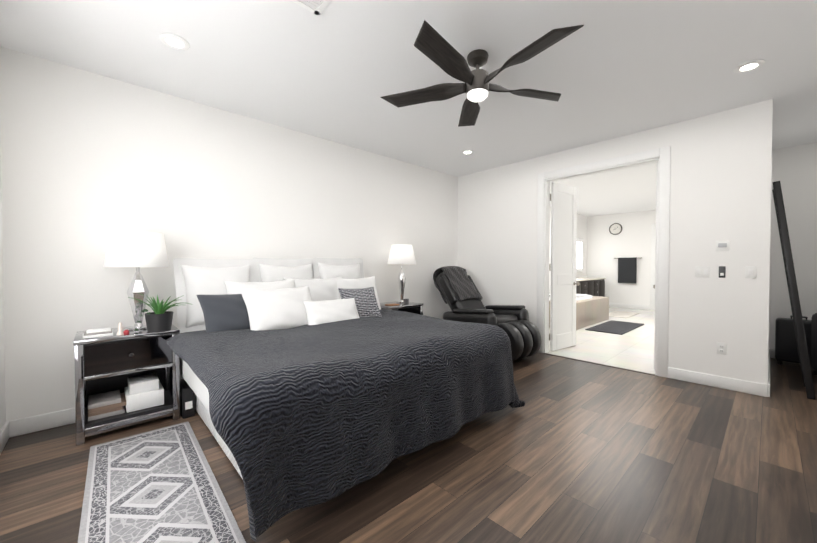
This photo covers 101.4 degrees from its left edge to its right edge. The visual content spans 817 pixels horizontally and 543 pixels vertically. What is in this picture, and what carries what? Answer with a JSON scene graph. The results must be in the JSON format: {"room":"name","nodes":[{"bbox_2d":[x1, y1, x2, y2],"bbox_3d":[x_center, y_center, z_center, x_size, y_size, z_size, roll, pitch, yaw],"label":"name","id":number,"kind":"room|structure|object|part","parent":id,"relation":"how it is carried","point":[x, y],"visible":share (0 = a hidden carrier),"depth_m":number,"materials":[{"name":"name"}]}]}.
{"room":"bedroom","nodes":[
{"label":"bedroom","id":0,"kind":"room"},
{"bbox_2d":[0,143,5,431],"bbox_3d":[-2.633,-0.191,2.019,0.120,2.776,0.850,-1,1,-43],"label":"wall","id":1,"kind":"structure","parent":0,"point":[2,390],"depth_m":2.33,"materials":[{"name":"white paint"}]},
{"bbox_2d":[0,46,457,421],"bbox_3d":[-1.096,-0.225,4.104,5.210,2.776,0.120,-1,1,-43],"label":"wall","id":2,"kind":"structure","parent":0,"point":[90,161],"depth_m":2.93,"materials":[{"name":"white paint"}]},
{"bbox_2d":[9,408,75,437],"bbox_3d":[-1.006,1.103,4.117,5.090,0.120,0.016,-1,1,-43],"label":"baseboard","id":3,"kind":"structure","parent":2,"relation":"attached to","point":[27,425],"depth_m":2.50,"materials":[{"name":"white paint"}]},
{"bbox_2d":[0,307,816,542],"bbox_3d":[2.890,1.200,4.850,12.040,0.101,4.920,-1,1,-43],"label":"floor","id":4,"kind":"structure","parent":0,"point":[573,451],"depth_m":2.00,"materials":[{"name":"brown wood"}]},
{"bbox_2d":[73,324,179,445],"bbox_3d":[-2.202,0.827,2.641,0.605,0.720,0.488,-1,1,-43],"label":"nightstand","id":5,"kind":"object","parent":4,"relation":"on","point":[130,378],"visible":0.83,"depth_m":2.52,"materials":[{"name":"grey wood"}]},
{"bbox_3d":[-2.272,0.847,2.312,0.045,0.690,0.045,-1,1,-43],"label":"post","id":6,"kind":"part","parent":5,"relation":"part of","materials":[{"name":"grey mirror"}]},
{"bbox_3d":[-2.554,0.842,2.617,0.045,0.690,0.045,-1,1,-43],"label":"post","id":7,"kind":"part","parent":5,"relation":"part of","materials":[{"name":"grey mirror"}]},
{"bbox_2d":[83,328,112,338],"bbox_3d":[-2.260,0.446,2.436,0.160,0.045,0.120,-1,1,-43],"label":"book stack","id":8,"kind":"object","parent":5,"relation":"on","point":[101,332],"visible":1,"depth_m":2.40,"materials":[{"name":"white paper"}]},
{"bbox_2d":[116,322,129,334],"bbox_3d":[-2.122,0.422,2.486,0.075,0.093,0.059,-1,1,-43],"label":"figurine","id":9,"kind":"object","parent":5,"relation":"on","point":[121,332],"visible":1,"depth_m":2.48,"materials":[{"name":"beige ceramic"}]},
{"bbox_3d":[-2.358,0.817,2.809,0.505,0.645,0.010,-1,1,-43],"label":"panel","id":10,"kind":"part","parent":5,"relation":"part of","materials":[{"name":"black"}]},
{"bbox_2d":[104,231,168,330],"bbox_3d":[-2.183,0.077,2.700,0.410,0.774,0.410,-1,1,-43],"label":"lamp","id":11,"kind":"object","parent":5,"relation":"on","point":[137,249],"visible":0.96,"depth_m":2.59,"materials":[{"name":"white fabric"}]},
{"bbox_3d":[-2.183,-0.172,2.696,0.410,0.275,0.410,-1,1,-43],"label":"lamp shade","id":12,"kind":"part","parent":11,"relation":"part of","materials":[{"name":"white fabric"}]},
{"bbox_3d":[-2.183,0.199,2.702,0.150,0.530,0.130,-1,1,-43],"label":"stem","id":13,"kind":"part","parent":11,"relation":"part of","materials":[{"name":"silver glass"}]},
{"bbox_2d":[128,295,189,331],"bbox_3d":[-1.948,0.325,2.627,0.386,0.282,0.406,-1,1,-43],"label":"plant","id":14,"kind":"object","parent":5,"relation":"on","point":[159,318],"visible":1,"depth_m":2.59,"materials":[{"name":"green plant"}]},
{"bbox_3d":[-2.151,0.836,2.991,0.045,0.690,0.045,-1,1,-43],"label":"post","id":15,"kind":"part","parent":5,"relation":"part of","materials":[{"name":"metal"}]},
{"bbox_3d":[-2.005,0.816,2.842,0.012,0.645,0.370,-1,1,-43],"label":"panel","id":16,"kind":"part","parent":5,"relation":"part of","materials":[{"name":"black wood"}]},
{"bbox_3d":[-1.869,0.841,2.686,0.045,0.690,0.045,-1,1,-43],"label":"post","id":17,"kind":"part","parent":5,"relation":"part of","materials":[{"name":"silver metal"}]},
{"bbox_2d":[78,422,245,542],"bbox_3d":[-1.365,1.197,1.792,0.560,0.008,1.750,-1,1,-41],"label":"rug","id":18,"kind":"object","parent":4,"relation":"on","point":[161,485],"visible":0.98,"depth_m":1.79,"materials":[{"name":"grey fabric"}]},
{"bbox_2d":[180,379,194,418],"bbox_3d":[-1.883,1.063,2.822,0.085,0.240,0.302,-1,1,-43],"label":"floor speaker","id":19,"kind":"object","parent":4,"relation":"on","point":[187,401],"visible":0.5,"depth_m":2.72,"materials":[{"name":"black plastic"}]},
{"bbox_2d":[167,257,524,540],"bbox_3d":[-0.599,0.519,2.878,2.347,1.328,2.273,-1,1,-43],"label":"bed","id":20,"kind":"object","parent":4,"relation":"on","point":[314,381],"visible":1,"depth_m":2.08,"materials":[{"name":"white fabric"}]},
{"bbox_2d":[197,293,249,331],"bbox_3d":[-1.403,0.348,2.790,0.626,0.421,0.183,-1,-29,-49],"label":"pillow","id":21,"kind":"object","parent":20,"relation":"on","point":[230,312],"depth_m":2.64,"materials":[{"name":"grey fabric"}]},
{"bbox_2d":[224,279,294,293],"bbox_3d":[-1.337,0.300,3.129,0.702,0.501,0.214,-1,-21,-46],"label":"pillow","id":22,"kind":"object","parent":20,"relation":"on","point":[232,287],"depth_m":3.07,"materials":[{"name":"white fabric"}]},
{"bbox_2d":[241,286,310,330],"bbox_3d":[-1.107,0.331,2.941,0.668,0.459,0.202,-1,-31,-45],"label":"pillow","id":23,"kind":"object","parent":20,"relation":"on","point":[283,309],"depth_m":2.81,"materials":[{"name":"white fabric"}]},
{"bbox_2d":[284,276,340,300],"bbox_3d":[-0.972,0.282,3.560,0.692,0.498,0.213,-1,-17,-41],"label":"pillow","id":24,"kind":"object","parent":20,"relation":"on","point":[326,288],"depth_m":3.53,"materials":[{"name":"white fabric"}]},
{"bbox_2d":[327,276,380,309],"bbox_3d":[-0.605,0.281,3.840,0.667,0.505,0.212,-1,-19,-37],"label":"pillow","id":25,"kind":"object","parent":20,"relation":"on","point":[333,282],"depth_m":3.77,"materials":[{"name":"white fabric"}]},
{"bbox_2d":[380,301,422,314],"bbox_3d":[-0.169,0.796,4.525,0.610,0.720,0.488,-1,1,-43],"label":"nightstand","id":26,"kind":"object","parent":4,"relation":"on","point":[413,307],"visible":0.25,"depth_m":4.43,"materials":[{"name":"grey wood"}]},
{"bbox_2d":[388,244,415,302],"bbox_3d":[-0.092,0.032,4.636,0.400,0.799,0.400,-1,1,-43],"label":"lamp","id":27,"kind":"object","parent":26,"relation":"on","point":[401,254],"visible":0.9,"depth_m":4.51,"materials":[{"name":"white fabric"}]},
{"bbox_3d":[-0.092,0.157,4.638,0.150,0.550,0.150,-1,1,-43],"label":"stem","id":28,"kind":"part","parent":27,"relation":"part of","materials":[{"name":"silver metal"}]},
{"bbox_3d":[-0.092,-0.234,4.632,0.400,0.266,0.400,-1,1,-43],"label":"lamp shade","id":29,"kind":"part","parent":27,"relation":"part of","materials":[{"name":"white fabric"}]},
{"bbox_2d":[403,299,408,303],"bbox_3d":[-0.032,0.401,4.460,0.074,0.070,0.074,-1,1,-43],"label":"candle cup","id":30,"kind":"object","parent":26,"relation":"on","point":[405,301],"visible":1,"depth_m":4.43,"materials":[{"name":"grey"}]},
{"bbox_2d":[433,266,541,361],"bbox_3d":[1.046,0.531,4.778,0.870,1.220,1.568,-1,1,-38],"label":"chair","id":31,"kind":"object","parent":4,"relation":"on","point":[456,287],"visible":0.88,"depth_m":4.62,"materials":[{"name":"black leather"}]},
{"bbox_3d":[0.808,0.376,5.083,0.560,0.840,0.220,-1,-37,-38],"label":"backrest","id":32,"kind":"part","parent":31,"relation":"part of","materials":[{"name":"black leather"}]},
{"bbox_3d":[0.812,0.776,4.513,0.170,0.460,0.900,-1,-4,-38],"label":"arm","id":33,"kind":"part","parent":31,"relation":"part of"},
{"bbox_3d":[1.365,0.769,4.942,0.170,0.460,0.900,-1,-4,-38],"label":"arm","id":34,"kind":"part","parent":31,"relation":"part of"},
{"bbox_2d":[549,293,608,329],"bbox_3d":[3.382,0.773,7.513,2.050,0.667,1.408,-1,1,-43],"label":"bathtub","id":35,"kind":"object","parent":4,"relation":"on","point":[591,310],"visible":0.17,"depth_m":6.98,"materials":[{"name":"tile"}]},
{"bbox_2d":[576,278,605,296],"bbox_3d":[4.814,0.656,9.387,2.300,0.840,0.604,-1,1,-43],"label":"bathroom vanity","id":36,"kind":"object","parent":4,"relation":"on","point":[593,286],"depth_m":9.25,"materials":[{"name":"black wood"}]},
{"bbox_3d":[4.326,0.619,8.559,0.436,0.660,0.015,-1,1,-43],"label":"panel","id":37,"kind":"part","parent":36,"relation":"part of","materials":[{"name":"white"}]},
{"bbox_2d":[576,277,599,280],"bbox_3d":[4.812,0.216,9.381,2.340,0.040,0.598,-1,1,-43],"label":"countertop","id":38,"kind":"structure","parent":36,"relation":"on","point":[582,278],"depth_m":9.36,"materials":[{"name":"white stone"}]},
{"bbox_3d":[5.001,0.609,9.184,0.436,0.660,0.015,-1,1,-43],"label":"panel","id":39,"kind":"part","parent":36,"relation":"part of","materials":[{"name":"black wood"}]},
{"bbox_3d":[5.676,0.599,9.810,0.436,0.660,0.015,-1,1,-43],"label":"panel","id":40,"kind":"part","parent":36,"relation":"part of","materials":[{"name":"black"}]},
{"bbox_2d":[544,353,654,375],"bbox_3d":[2.344,1.158,4.234,0.042,0.006,1.274,-1,1,-43],"label":"threshold","id":41,"kind":"object","parent":4,"relation":"on","point":[601,364],"visible":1,"depth_m":4.16,"materials":[{"name":"brown"}]},
{"bbox_2d":[585,320,643,334],"bbox_3d":[4.164,1.108,6.711,1.550,0.020,0.620,-1,1,-43],"label":"bath mat","id":42,"kind":"object","parent":4,"relation":"on","point":[617,327],"visible":1,"depth_m":6.57,"materials":[{"name":"grey fabric"}]},
{"bbox_2d":[609,311,638,317],"bbox_3d":[5.385,1.083,8.483,1.200,0.012,0.550,-1,1,-43],"label":"bath mat","id":43,"kind":"object","parent":4,"relation":"on","point":[621,314],"visible":0.77,"depth_m":8.39,"materials":[{"name":"white fabric"}]},
{"bbox_2d":[775,316,811,364],"bbox_3d":[4.796,0.855,4.115,0.245,0.615,0.384,-1,1,-43],"label":"suitcase","id":44,"kind":"object","parent":4,"relation":"on","point":[786,348],"visible":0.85,"depth_m":4.10,"materials":[{"name":"black"}]},
{"bbox_2d":[772,181,815,399],"bbox_3d":[3.812,0.151,3.323,0.495,2.050,0.293,-1,1,-43],"label":"ladder","id":45,"kind":"object","parent":4,"relation":"on","point":[793,292],"visible":1,"depth_m":3.16,"materials":[{"name":"black"}]},
{"bbox_2d":[811,313,816,374],"bbox_3d":[4.561,0.794,3.555,0.300,0.755,0.464,1,1,39],"label":"suitcase","id":46,"kind":"object","parent":4,"relation":"on","point":[814,343],"visible":1,"depth_m":3.71,"materials":[{"name":"black"}]},
{"bbox_2d":[0,0,816,216],"bbox_3d":[2.890,-1.675,4.803,12.040,0.100,4.920,-1,1,-43],"label":"ceiling","id":47,"kind":"structure","parent":0,"point":[335,70],"depth_m":2.57,"materials":[{"name":"white paint"}]},
{"bbox_2d":[159,33,189,49],"bbox_3d":[-1.606,-1.577,2.300,0.176,0.011,0.176,-1,1,-43],"label":"recessed light","id":48,"kind":"object","parent":47,"relation":"in","point":[174,41],"visible":1,"depth_m":2.30,"materials":[{"name":"white glass"}]},
{"bbox_2d":[290,0,330,15],"bbox_3d":[-0.566,-1.567,1.751,0.420,0.016,0.420,-1,1,-43],"label":"ceiling vent","id":49,"kind":"object","parent":47,"relation":"in","point":[316,7],"visible":0.94,"depth_m":1.96,"materials":[{"name":"white"}]},
{"bbox_2d":[461,150,473,154],"bbox_3d":[0.800,-1.614,4.529,0.176,0.011,0.176,-1,1,-43],"label":"recessed light","id":50,"kind":"object","parent":47,"relation":"in","point":[466,152],"visible":0.98,"depth_m":4.52,"materials":[{"name":"white glass"}]},
{"bbox_2d":[381,20,583,126],"bbox_3d":[0.533,-1.427,2.410,1.439,0.318,1.403,-1,1,-43],"label":"ceiling fan","id":51,"kind":"object","parent":47,"relation":"hanging from","point":[438,49],"visible":1,"depth_m":2.39,"materials":[{"name":"black wood"}]},
{"bbox_3d":[0.124,-1.374,2.613,0.685,0.082,0.149,0,1,21],"label":"blade","id":52,"kind":"part","parent":51,"relation":"part of","materials":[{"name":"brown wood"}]},
{"bbox_3d":[0.248,-1.366,2.144,0.149,0.082,0.685,1,1,39],"label":"blade","id":53,"kind":"part","parent":51,"relation":"part of","materials":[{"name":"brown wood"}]},
{"bbox_3d":[0.532,-1.378,2.876,0.149,0.082,0.685,0,1,3],"label":"blade","id":54,"kind":"part","parent":51,"relation":"part of","materials":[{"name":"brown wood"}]},
{"bbox_3d":[0.509,-1.381,2.464,0.164,0.150,0.164,-1,1,-43],"label":"motor","id":55,"kind":"part","parent":51,"relation":"part of","materials":[{"name":"grey metal"}]},
{"bbox_3d":[0.907,-1.373,2.569,0.685,0.082,0.149,0,1,-15],"label":"blade","id":56,"kind":"part","parent":51,"relation":"part of","materials":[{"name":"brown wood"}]},
{"bbox_3d":[0.732,-1.366,2.117,0.149,0.082,0.685,-1,1,-33],"label":"blade","id":57,"kind":"part","parent":51,"relation":"part of","materials":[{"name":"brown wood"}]},
{"bbox_2d":[733,59,764,72],"bbox_3d":[2.629,-1.582,2.585,0.176,0.011,0.176,-1,1,-43],"label":"recessed light","id":58,"kind":"object","parent":47,"relation":"in","point":[748,66],"visible":1,"depth_m":2.57,"materials":[{"name":"white glass"}]},
{"bbox_2d":[549,207,586,292],"bbox_3d":[3.214,-0.296,8.398,6.710,2.776,0.120,-1,1,-43],"label":"wall","id":59,"kind":"structure","parent":0,"point":[581,227],"depth_m":10.26,"materials":[{"name":"white paint"}]},
{"bbox_2d":[577,238,582,271],"bbox_3d":[4.614,-0.478,9.584,2.000,1.000,0.030,-1,1,-43],"label":"window","id":60,"kind":"structure","parent":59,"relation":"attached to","point":[579,255],"depth_m":10.07,"materials":[{"name":"white glass"}]},
{"bbox_2d":[458,99,772,384],"bbox_3d":[2.041,-0.234,4.639,0.120,2.776,4.040,-1,1,-43],"label":"wall","id":61,"kind":"structure","parent":0,"point":[720,174],"depth_m":3.51,"materials":[{"name":"white paint"}]},
{"bbox_2d":[550,182,579,350],"bbox_3d":[2.303,-0.068,4.954,0.633,2.410,0.190,-1,1,-35],"label":"bathroom door","id":62,"kind":"structure","parent":61,"relation":"in","point":[563,283],"depth_m":4.92,"materials":[{"name":"white paint"}]},
{"bbox_2d":[537,146,670,377],"bbox_3d":[2.389,-0.107,4.254,0.139,2.535,1.500,-1,1,-43],"label":"door frame","id":63,"kind":"structure","parent":61,"relation":"attached to","point":[663,262],"depth_m":3.87,"materials":[{"name":"white wood"}]},
{"bbox_3d":[1.867,-0.115,4.728,0.018,2.535,0.095,-1,1,-43],"label":"bedroom door trim","id":64,"kind":"part","parent":63,"relation":"part of","materials":[{"name":"white wood"}]},
{"bbox_3d":[2.344,-1.326,4.193,0.018,0.095,1.310,-1,1,-43],"label":"bedroom door top trim","id":65,"kind":"part","parent":63,"relation":"part of","materials":[{"name":"white wood"}]},
{"bbox_3d":[2.395,-1.271,4.241,0.122,0.018,1.310,-1,1,-43],"label":"door jamb","id":66,"kind":"part","parent":63,"relation":"part of","materials":[{"name":"white wood"}]},
{"bbox_2d":[653,163,657,369],"bbox_3d":[3.091,-0.054,4.106,0.190,2.410,0.633,1,1,42],"label":"bathroom door","id":67,"kind":"structure","parent":61,"relation":"in","point":[654,286],"depth_m":3.88,"materials":[{"name":"white paint"}]},
{"bbox_2d":[695,266,709,276],"bbox_3d":[3.044,0.003,3.466,0.009,0.115,0.115,-1,1,-43],"label":"light switch","id":68,"kind":"object","parent":61,"relation":"attached to","point":[702,271],"visible":1,"depth_m":3.46,"materials":[{"name":"white plastic"}]},
{"bbox_2d":[668,367,767,396],"bbox_3d":[3.110,1.114,3.409,0.016,0.120,0.750,-1,1,-43],"label":"baseboard","id":69,"kind":"structure","parent":61,"relation":"attached to","point":[749,387],"depth_m":3.37,"materials":[{"name":"white paint"}]},
{"bbox_2d":[716,342,726,354],"bbox_3d":[3.149,0.775,3.365,0.010,0.115,0.075,-1,1,-43],"label":"wall outlet","id":70,"kind":"object","parent":61,"relation":"attached to","point":[721,348],"visible":1,"depth_m":3.36,"materials":[{"name":"white plastic"}]},
{"bbox_2d":[719,266,725,277],"bbox_3d":[3.146,0.005,3.356,0.008,0.115,0.050,-1,1,-43],"label":"wall switch","id":71,"kind":"object","parent":61,"relation":"attached to","point":[722,271],"visible":1,"depth_m":3.35,"materials":[{"name":"grey plastic"}]},
{"bbox_2d":[716,241,728,250],"bbox_3d":[3.143,-0.255,3.349,0.017,0.100,0.100,-1,1,-43],"label":"thermostat","id":72,"kind":"object","parent":61,"relation":"attached to","point":[722,245],"visible":1,"depth_m":3.35,"materials":[{"name":"white plastic"}]},
{"bbox_2d":[745,266,755,277],"bbox_3d":[3.282,0.007,3.209,0.009,0.115,0.075,-1,1,-43],"label":"light switch","id":73,"kind":"object","parent":61,"relation":"attached to","point":[750,271],"visible":1,"depth_m":3.21,"materials":[{"name":"white plastic"}]},
{"bbox_2d":[587,210,655,305],"bbox_3d":[6.963,-0.309,9.200,0.120,2.776,3.800,-1,1,-43],"label":"wall","id":74,"kind":"structure","parent":0,"point":[606,247],"depth_m":9.84,"materials":[{"name":"white paint"}]},
{"bbox_2d":[609,223,621,234],"bbox_3d":[6.154,-1.264,9.941,0.035,0.350,0.350,-1,1,-43],"label":"wall clock","id":75,"kind":"object","parent":74,"relation":"attached to","point":[615,228],"visible":1,"depth_m":9.94,"materials":[{"name":"grey"}]},
{"bbox_2d":[614,257,641,283],"bbox_3d":[6.349,-0.033,9.699,0.109,0.743,0.690,-1,1,-43],"label":"towel rail","id":76,"kind":"object","parent":74,"relation":"attached to","point":[627,270],"visible":1,"depth_m":9.66,"materials":[{"name":"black fabric"}]},
{"bbox_2d":[618,257,636,283],"bbox_3d":[6.321,-0.031,9.673,0.034,0.740,0.461,-1,1,-43],"label":"towel","id":77,"kind":"object","parent":76,"relation":"hanging from","point":[627,267],"depth_m":9.66,"materials":[{"name":"grey fabric"}]},
{"bbox_2d":[609,303,649,309],"bbox_3d":[6.913,1.019,9.175,0.016,0.120,3.800,-1,1,-43],"label":"baseboard","id":78,"kind":"structure","parent":74,"relation":"attached to","point":[644,307],"depth_m":9.69,"materials":[{"name":"white"}]},
{"bbox_2d":[650,224,655,309],"bbox_3d":[7.023,-0.119,9.026,0.028,2.400,0.800,-1,1,-43],"label":"bathroom door","id":79,"kind":"structure","parent":74,"relation":"in","point":[652,289],"depth_m":9.27,"materials":[{"name":"white paint"}]},
{"bbox_2d":[768,142,816,348],"bbox_3d":[5.147,-0.228,4.245,0.120,2.776,0.760,-1,1,-43],"label":"wall","id":80,"kind":"structure","parent":0,"point":[794,170],"depth_m":4.31,"materials":[{"name":"white paint"}]},
{"bbox_2d":[770,349,774,357],"bbox_3d":[5.097,1.101,4.221,0.016,0.120,0.760,-1,1,-43],"label":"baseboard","id":81,"kind":"structure","parent":80,"relation":"attached to","point":[772,353],"depth_m":4.47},
{"bbox_3d":[5.878,-0.249,5.523,6.710,2.776,0.120,-1,1,-43],"label":"wall","id":82,"kind":"structure","parent":0,"visible":0},
{"bbox_2d":[768,349,769,396],"bbox_3d":[4.113,1.108,3.816,2.010,0.120,0.016,-1,1,-43],"label":"baseboard","id":83,"kind":"structure","parent":82,"relation":"attached to","point":[768,365],"depth_m":3.47,"materials":[{"name":"white"}]},
{"bbox_3d":[-0.506,-0.153,-0.277,0.120,2.776,1.810,-1,1,-43],"label":"wall","id":84,"kind":"structure","parent":0,"visible":0},
{"bbox_2d":[0,421,8,453],"bbox_3d":[-1.356,1.158,0.763,0.016,0.120,4.460,-1,1,-43],"label":"baseboard","id":85,"kind":"structure","parent":84,"relation":"attached to","point":[4,435],"depth_m":2.27,"materials":[{"name":"white"}]}
]}

